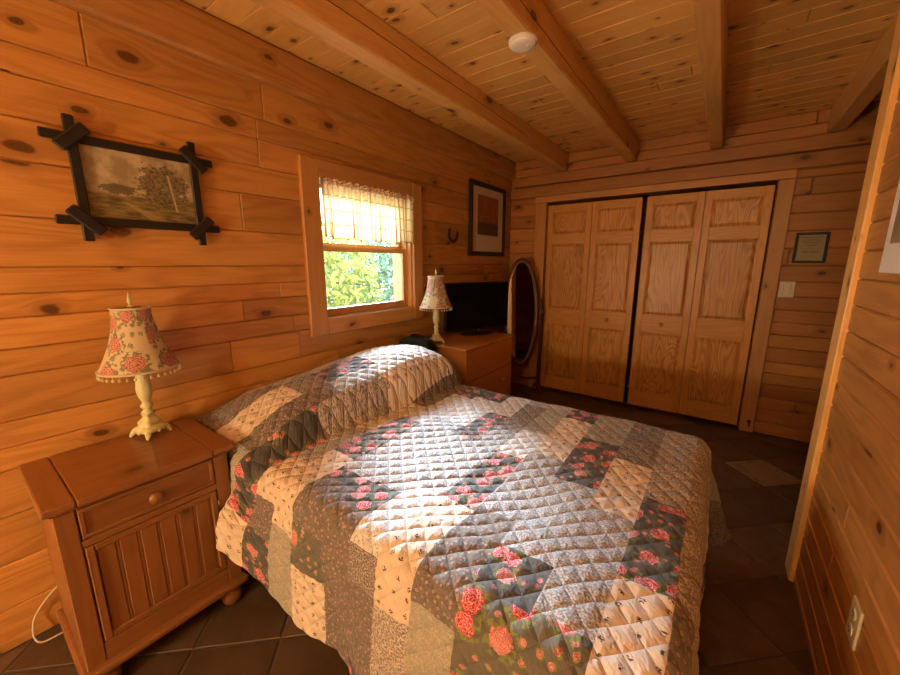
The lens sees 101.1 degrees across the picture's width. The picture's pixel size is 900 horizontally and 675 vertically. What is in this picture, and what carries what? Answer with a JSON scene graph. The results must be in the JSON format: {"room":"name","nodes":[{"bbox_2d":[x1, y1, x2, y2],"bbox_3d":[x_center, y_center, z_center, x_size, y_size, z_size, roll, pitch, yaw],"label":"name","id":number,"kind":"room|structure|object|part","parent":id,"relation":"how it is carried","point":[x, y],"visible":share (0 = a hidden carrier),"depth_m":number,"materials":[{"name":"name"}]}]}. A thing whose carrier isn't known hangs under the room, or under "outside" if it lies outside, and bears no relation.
{"room":"bedroom","nodes":[
{"label":"bedroom","id":0,"kind":"room"},
{"bbox_2d":[0,0,511,654],"bbox_3d":[-0.930,-0.307,2.281,0.200,2.658,6.850,8,14,35],"label":"wall","id":1,"kind":"structure","parent":0,"point":[232,308],"depth_m":1.56,"materials":[{"name":"brown wood"}]},
{"bbox_2d":[36,113,219,244],"bbox_3d":[-1.267,-0.617,1.530,0.042,0.444,0.552,8,14,35],"label":"picture","id":2,"kind":"object","parent":1,"relation":"attached to","point":[116,184],"visible":1,"depth_m":1.50,"materials":[{"name":"brown wood"}]},
{"bbox_2d":[48,0,515,180],"bbox_3d":[-1.058,-1.346,1.696,0.065,0.188,6.000,8,14,35],"label":"ceiling beam","id":3,"kind":"structure","parent":1,"relation":"attached to","point":[178,25],"depth_m":1.86,"materials":[{"name":"brown wood"}]},
{"bbox_2d":[297,154,422,337],"bbox_3d":[-0.619,-0.606,2.640,0.222,1.042,1.054,8,14,35],"label":"window","id":4,"kind":"structure","parent":1,"relation":"in","point":[407,258],"depth_m":2.47,"materials":[{"name":"brown wood"}]},
{"bbox_3d":[-0.633,-0.817,2.610,0.035,0.419,0.810,8,14,35],"label":"sash","id":5,"kind":"part","parent":4,"relation":"part of","materials":[{"name":"brown wood"}]},
{"bbox_3d":[-0.598,-0.416,2.663,0.037,0.449,0.810,8,14,35],"label":"sash","id":6,"kind":"part","parent":4,"relation":"part of","materials":[{"name":"brown wood"}]},
{"bbox_2d":[319,176,413,244],"bbox_3d":[-0.525,-0.835,2.535,0.053,0.369,0.833,8,14,35],"label":"window valance","id":7,"kind":"object","parent":4,"relation":"hanging from","point":[350,211],"visible":1,"depth_m":2.47,"materials":[{"name":"fabric"}]},
{"bbox_3d":[-0.530,-0.985,2.509,0.030,0.027,0.832,8,14,35],"label":"curtain rod","id":8,"kind":"part","parent":7,"relation":"part of","materials":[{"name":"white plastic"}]},
{"bbox_2d":[448,228,458,242],"bbox_3d":[0.029,-0.914,3.323,0.027,0.127,0.154,8,14,35],"label":"horseshoe","id":9,"kind":"object","parent":1,"relation":"attached to","point":[449,229],"visible":1,"depth_m":3.30,"materials":[{"name":"metal"}]},
{"bbox_2d":[468,178,505,256],"bbox_3d":[0.388,-1.183,3.761,0.030,0.695,0.695,8,14,35],"label":"picture","id":10,"kind":"object","parent":1,"relation":"attached to","point":[487,202],"visible":1,"depth_m":3.72,"materials":[{"name":"brown wood"}]},
{"bbox_2d":[477,194,498,236],"bbox_3d":[0.389,-1.227,3.752,0.001,0.375,0.410,8,14,35],"label":"print","id":11,"kind":"object","parent":10,"relation":"attached to","point":[487,206],"depth_m":3.74},
{"bbox_2d":[0,382,813,674],"bbox_3d":[0.636,1.214,1.399,3.800,0.080,6.800,8,14,35],"label":"floor","id":12,"kind":"structure","parent":0,"point":[751,623],"depth_m":1.53,"materials":[{"name":"tile"}]},
{"bbox_2d":[18,417,248,674],"bbox_3d":[-1.191,0.791,1.458,0.451,0.727,0.528,8,14,35],"label":"nightstand","id":13,"kind":"object","parent":12,"relation":"on","point":[129,524],"visible":0.98,"depth_m":1.30,"materials":[{"name":"brown wood"}]},
{"bbox_2d":[32,292,181,642],"bbox_3d":[-1.333,0.493,1.442,0.266,1.312,0.561,8,14,36],"label":"table lamp","id":14,"kind":"object","parent":13,"relation":"on","point":[136,347],"visible":0.98,"depth_m":1.42,"materials":[{"name":"beige fabric"}]},
{"bbox_3d":[-1.442,0.772,1.510,0.078,0.738,0.450,10,15,42],"label":"power cord","id":15,"kind":"part","parent":14,"relation":"part of","materials":[{"name":"beige plastic"}]},
{"bbox_3d":[-1.244,0.002,1.464,0.259,0.239,0.259,3,12,16],"label":"lamp shade","id":16,"kind":"part","parent":14,"relation":"part of","materials":[{"name":"fabric"}]},
{"bbox_3d":[-1.244,0.187,1.501,0.054,0.250,0.054,3,12,15],"label":"stem","id":17,"kind":"part","parent":14,"relation":"part of","materials":[{"name":"beige ceramic"}]},
{"bbox_3d":[-1.157,0.536,1.383,0.301,0.105,0.380,8,14,35],"label":"drawer","id":18,"kind":"part","parent":13,"relation":"part of","materials":[{"name":"brown wood"}]},
{"bbox_3d":[-1.042,0.809,1.354,0.019,0.357,0.380,8,14,35],"label":"door","id":19,"kind":"part","parent":13,"relation":"part of","materials":[{"name":"brown wood"}]},
{"bbox_3d":[-1.022,0.555,1.289,0.038,0.046,0.046,8,14,35],"label":"knob","id":20,"kind":"part","parent":13,"relation":"part of","materials":[{"name":"brown wood"}]},
{"bbox_2d":[399,333,435,351],"bbox_3d":[-0.251,0.412,2.912,0.300,0.900,0.110,8,14,35],"label":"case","id":21,"kind":"object","parent":12,"relation":"on","point":[422,341],"visible":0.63,"depth_m":2.79,"materials":[{"name":"black fabric"}]},
{"bbox_3d":[-0.251,-0.011,2.827,0.138,0.038,0.016,8,14,35],"label":"handle","id":22,"kind":"part","parent":21,"relation":"part of","materials":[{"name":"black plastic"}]},
{"bbox_2d":[434,330,512,395],"bbox_3d":[0.145,0.396,3.248,0.532,0.800,0.767,8,14,35],"label":"dresser","id":23,"kind":"object","parent":12,"relation":"on","point":[481,361],"visible":0.44,"depth_m":3.02,"materials":[{"name":"brown wood"}]},
{"bbox_2d":[419,270,452,342],"bbox_3d":[-0.109,-0.248,2.927,0.266,0.587,0.265,-3,12,-15],"label":"table lamp","id":24,"kind":"object","parent":23,"relation":"on","point":[436,298],"visible":0.98,"depth_m":2.84,"materials":[{"name":"beige fabric"}]},
{"bbox_3d":[-0.109,-0.360,2.905,0.259,0.239,0.259,-3,12,-15],"label":"lamp shade","id":25,"kind":"part","parent":24,"relation":"part of","materials":[{"name":"fabric"}]},
{"bbox_3d":[-0.109,-0.175,2.942,0.054,0.250,0.054,-3,12,-15],"label":"stem","id":26,"kind":"part","parent":24,"relation":"part of","materials":[{"name":"beige ceramic"}]},
{"bbox_2d":[444,281,508,335],"bbox_3d":[0.248,-0.263,3.324,0.681,0.462,0.170,-7,13,-30],"label":"television","id":27,"kind":"object","parent":23,"relation":"on","point":[477,306],"visible":0.98,"depth_m":3.30,"materials":[{"name":"black plastic"}]},
{"bbox_3d":[0.147,0.376,3.242,0.477,0.222,0.751,8,14,35],"label":"drawer","id":28,"kind":"part","parent":23,"relation":"part of","materials":[{"name":"brown wood"}]},
{"bbox_3d":[0.147,0.144,3.196,0.477,0.235,0.751,8,14,35],"label":"drawer","id":29,"kind":"part","parent":23,"relation":"part of","materials":[{"name":"brown wood"}]},
{"bbox_3d":[0.147,0.604,3.288,0.477,0.226,0.751,8,14,35],"label":"drawer","id":30,"kind":"part","parent":23,"relation":"part of","materials":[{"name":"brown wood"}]},
{"bbox_2d":[499,258,543,394],"bbox_3d":[0.761,-0.108,4.018,0.518,1.475,0.286,-1,11,-6],"label":"mirror","id":31,"kind":"object","parent":12,"relation":"on","point":[524,310],"visible":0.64,"depth_m":3.98,"materials":[{"name":"brown wood"}]},
{"bbox_3d":[0.762,-0.266,3.982,0.394,1.152,0.090,-1,11,-6],"label":"frame","id":32,"kind":"part","parent":31,"relation":"part of","materials":[{"name":"brown wood"}]},
{"bbox_3d":[0.762,-0.266,3.980,0.306,1.064,0.056,-1,11,-6],"label":"glass","id":33,"kind":"part","parent":31,"relation":"part of","materials":[{"name":"white mirror"}]},
{"bbox_3d":[0.761,0.454,4.130,0.444,0.026,0.026,-1,11,-6],"label":"cross rail","id":34,"kind":"part","parent":31,"relation":"part of","materials":[{"name":"brown wood"}]},
{"bbox_3d":[0.982,0.086,4.081,0.036,1.040,0.036,-1,11,-6],"label":"post","id":35,"kind":"part","parent":31,"relation":"part of","materials":[{"name":"brown wood"}]},
{"bbox_2d":[182,0,899,161],"bbox_3d":[0.431,-1.278,0.612,3.800,0.100,6.100,8,14,35],"label":"ceiling","id":36,"kind":"structure","parent":0,"point":[785,57],"depth_m":1.98,"materials":[{"name":"brown wood"}]},
{"bbox_2d":[250,0,568,171],"bbox_3d":[-0.604,-1.294,1.371,0.109,0.163,5.998,8,14,35],"label":"ceiling beam","id":37,"kind":"structure","parent":36,"relation":"attached to","point":[347,26],"depth_m":1.84,"materials":[{"name":"brown wood"}]},
{"bbox_2d":[475,0,638,161],"bbox_3d":[-0.084,-1.221,1.002,0.096,0.163,5.998,8,14,35],"label":"ceiling beam","id":38,"kind":"structure","parent":36,"relation":"attached to","point":[553,54],"depth_m":1.84,"materials":[{"name":"brown wood"}]},
{"bbox_2d":[508,32,537,52],"bbox_3d":[0.306,-1.233,1.555,0.120,0.030,0.120,8,14,35],"label":"smoke detector","id":39,"kind":"object","parent":38,"relation":"attached to","point":[521,42],"visible":1,"depth_m":1.53,"materials":[{"name":"white plastic"}]},
{"bbox_2d":[693,0,728,149],"bbox_3d":[0.429,-1.148,0.639,0.089,0.163,5.998,8,14,35],"label":"ceiling beam","id":40,"kind":"structure","parent":36,"relation":"attached to","point":[711,16],"depth_m":1.73,"materials":[{"name":"brown wood"}]},
{"bbox_2d":[827,15,897,132],"bbox_3d":[2.239,-1.406,1.928,0.096,0.163,1.746,8,14,35],"label":"ceiling beam","id":41,"kind":"structure","parent":36,"relation":"attached to","point":[868,82],"depth_m":2.04,"materials":[{"name":"brown wood"}]},
{"bbox_2d":[509,100,879,442],"bbox_3d":[2.405,-0.559,3.540,3.800,2.658,0.740,8,14,35],"label":"wall","id":42,"kind":"structure","parent":0,"point":[826,198],"depth_m":2.94,"materials":[{"name":"brown wood"}]},
{"bbox_2d":[540,197,643,401],"bbox_3d":[1.406,-0.363,3.845,0.895,1.990,0.068,8,14,35],"label":"door","id":43,"kind":"structure","parent":42,"relation":"in","point":[593,247],"depth_m":3.82,"materials":[{"name":"brown wood"}]},
{"bbox_3d":[1.235,0.150,4.094,0.353,0.608,0.024,8,14,35],"label":"raised panel","id":44,"kind":"part","parent":43,"relation":"part of","materials":[{"name":"brown wood"}]},
{"bbox_3d":[1.235,-0.644,3.936,0.353,0.688,0.024,8,14,35],"label":"raised panel","id":45,"kind":"part","parent":43,"relation":"part of","materials":[{"name":"brown wood"}]},
{"bbox_3d":[1.235,-1.188,3.827,0.353,0.238,0.024,8,14,35],"label":"raised panel","id":46,"kind":"part","parent":43,"relation":"part of","materials":[{"name":"brown wood"}]},
{"bbox_3d":[1.599,0.202,3.836,0.347,0.608,0.024,8,14,35],"label":"raised panel","id":47,"kind":"part","parent":43,"relation":"part of","materials":[{"name":"brown wood"}]},
{"bbox_3d":[1.599,-0.593,3.678,0.347,0.688,0.024,8,14,35],"label":"raised panel","id":48,"kind":"part","parent":43,"relation":"part of","materials":[{"name":"brown wood"}]},
{"bbox_3d":[1.599,-1.137,3.569,0.347,0.238,0.024,8,14,35],"label":"raised panel","id":49,"kind":"part","parent":43,"relation":"part of","materials":[{"name":"brown wood"}]},
{"bbox_2d":[528,169,797,431],"bbox_3d":[1.756,-0.340,3.567,2.077,2.117,0.087,8,14,35],"label":"trim","id":50,"kind":"structure","parent":42,"relation":"attached to","point":[786,178],"depth_m":3.08,"materials":[{"name":"brown wood"}]},
{"bbox_2d":[511,144,870,199],"bbox_3d":[2.183,-1.376,3.063,3.700,0.111,0.038,8,14,35],"label":"trim","id":51,"kind":"structure","parent":42,"relation":"attached to","point":[854,154],"depth_m":3.06,"materials":[{"name":"brown wood"}]},
{"bbox_2d":[514,126,874,188],"bbox_3d":[2.194,-1.480,3.018,3.655,0.104,0.065,8,14,35],"label":"trim","id":52,"kind":"structure","parent":42,"relation":"attached to","point":[861,136],"depth_m":3.02,"materials":[{"name":"brown wood"}]},
{"bbox_2d":[627,185,775,424],"bbox_3d":[2.159,-0.256,3.311,0.886,1.990,0.068,8,14,35],"label":"door","id":53,"kind":"structure","parent":42,"relation":"in","point":[735,226],"depth_m":3.28,"materials":[{"name":"brown wood"}]},
{"bbox_3d":[1.989,0.257,3.560,0.345,0.608,0.024,8,14,35],"label":"raised panel","id":54,"kind":"part","parent":53,"relation":"part of","materials":[{"name":"brown wood"}]},
{"bbox_3d":[1.989,-0.537,3.401,0.345,0.688,0.024,8,14,35],"label":"raised panel","id":55,"kind":"part","parent":53,"relation":"part of","materials":[{"name":"brown wood"}]},
{"bbox_3d":[1.989,-1.082,3.292,0.345,0.238,0.024,8,14,35],"label":"raised panel","id":56,"kind":"part","parent":53,"relation":"part of","materials":[{"name":"brown wood"}]},
{"bbox_3d":[2.349,0.308,3.304,0.346,0.608,0.024,8,14,35],"label":"raised panel","id":57,"kind":"part","parent":53,"relation":"part of","materials":[{"name":"brown wood"}]},
{"bbox_3d":[2.349,-0.486,3.146,0.346,0.688,0.024,8,14,35],"label":"raised panel","id":58,"kind":"part","parent":53,"relation":"part of","materials":[{"name":"brown wood"}]},
{"bbox_3d":[2.349,-1.031,3.037,0.346,0.238,0.024,8,14,35],"label":"raised panel","id":59,"kind":"part","parent":53,"relation":"part of","materials":[{"name":"brown wood"}]},
{"bbox_2d":[777,281,795,297],"bbox_3d":[2.652,-0.377,2.916,0.096,0.126,0.020,8,14,35],"label":"light switch","id":60,"kind":"object","parent":42,"relation":"attached to","point":[786,289],"visible":1,"depth_m":2.92,"materials":[{"name":"beige plastic"}]},
{"bbox_2d":[791,232,830,262],"bbox_3d":[2.728,-0.678,2.801,0.186,0.226,0.017,8,14,35],"label":"frame","id":61,"kind":"object","parent":42,"relation":"attached to","point":[810,247],"visible":1,"depth_m":2.80,"materials":[{"name":"brown wood"}]},
{"bbox_2d":[794,85,899,674],"bbox_3d":[0.425,0.214,-0.200,0.115,2.548,4.230,8,14,35],"label":"wall","id":62,"kind":"structure","parent":0,"point":[850,546],"depth_m":1.19,"materials":[{"name":"brown wood"}]},
{"bbox_2d":[785,8,899,581],"bbox_3d":[1.635,-0.117,1.457,0.133,2.508,0.117,8,14,35],"label":"trim","id":63,"kind":"structure","parent":62,"relation":"attached to","point":[888,100],"depth_m":1.46,"materials":[{"name":"brown wood"}]},
{"bbox_2d":[845,595,863,650],"bbox_3d":[1.155,0.815,1.060,0.011,0.124,0.076,8,14,35],"label":"wall outlet","id":64,"kind":"object","parent":62,"relation":"attached to","point":[856,615],"visible":1,"depth_m":1.05,"materials":[{"name":"beige plastic"}]},
{"bbox_2d":[847,622,852,635],"bbox_3d":[1.152,0.840,1.067,0.003,0.034,0.034,8,14,35],"label":"socket","id":65,"kind":"object","parent":64,"relation":"attached to","point":[849,624],"depth_m":1.06,"materials":[{"name":"beige plastic"}]},
{"bbox_2d":[851,607,856,620],"bbox_3d":[1.152,0.789,1.056,0.003,0.034,0.034,8,14,35],"label":"socket","id":66,"kind":"object","parent":64,"relation":"attached to","point":[853,609],"depth_m":1.05,"materials":[{"name":"beige plastic"}]},
{"bbox_2d":[879,178,899,273],"bbox_3d":[1.301,-0.458,1.014,0.012,0.560,0.344,8,14,35],"label":"picture","id":67,"kind":"object","parent":62,"relation":"attached to","point":[890,261],"visible":1,"depth_m":1.14,"materials":[{"name":"beige"}]},
{"bbox_2d":[890,200,899,243],"bbox_3d":[1.296,-0.473,1.015,0.001,0.410,0.244,8,14,35],"label":"print","id":68,"kind":"object","parent":67,"relation":"attached to","point":[895,237],"depth_m":1.12},
{"label":"outside","id":69,"kind":"structure","parent":0,"visible":0},
{"bbox_3d":[-9.328,-1.200,16.381,29.780,0.020,44.000,8,14,35],"label":"ground","id":70,"kind":"structure","parent":69,"visible":0},
{"bbox_2d":[321,217,383,307],"bbox_3d":[-2.634,-0.801,6.878,3.041,2.977,2.664,8,14,35],"label":"leafy tree","id":71,"kind":"object","parent":70,"relation":"on","point":[348,282],"visible":0.2,"depth_m":6.47,"materials":[{"name":"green plant"}]},
{"bbox_2d":[326,237,393,306],"bbox_3d":[-2.419,-1.636,11.224,4.172,3.276,4.604,8,14,35],"label":"leafy tree","id":72,"kind":"object","parent":70,"relation":"on","point":[384,277],"visible":0.12,"depth_m":10.25,"materials":[{"name":"green plant"}]},
{"bbox_3d":[-0.045,0.777,1.813,1.840,0.615,1.150,8,14,35],"label":"bed","id":73,"kind":"object","parent":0,"visible":0},
{"bbox_2d":[195,344,730,674],"bbox_3d":[0.037,0.588,1.714,2.134,0.784,1.641,8,14,35],"label":"quilt","id":74,"kind":"object","parent":73,"relation":"on","point":[406,517],"visible":0.98,"depth_m":1.22,"materials":[{"name":"multicoloured fabric"}]}
]}

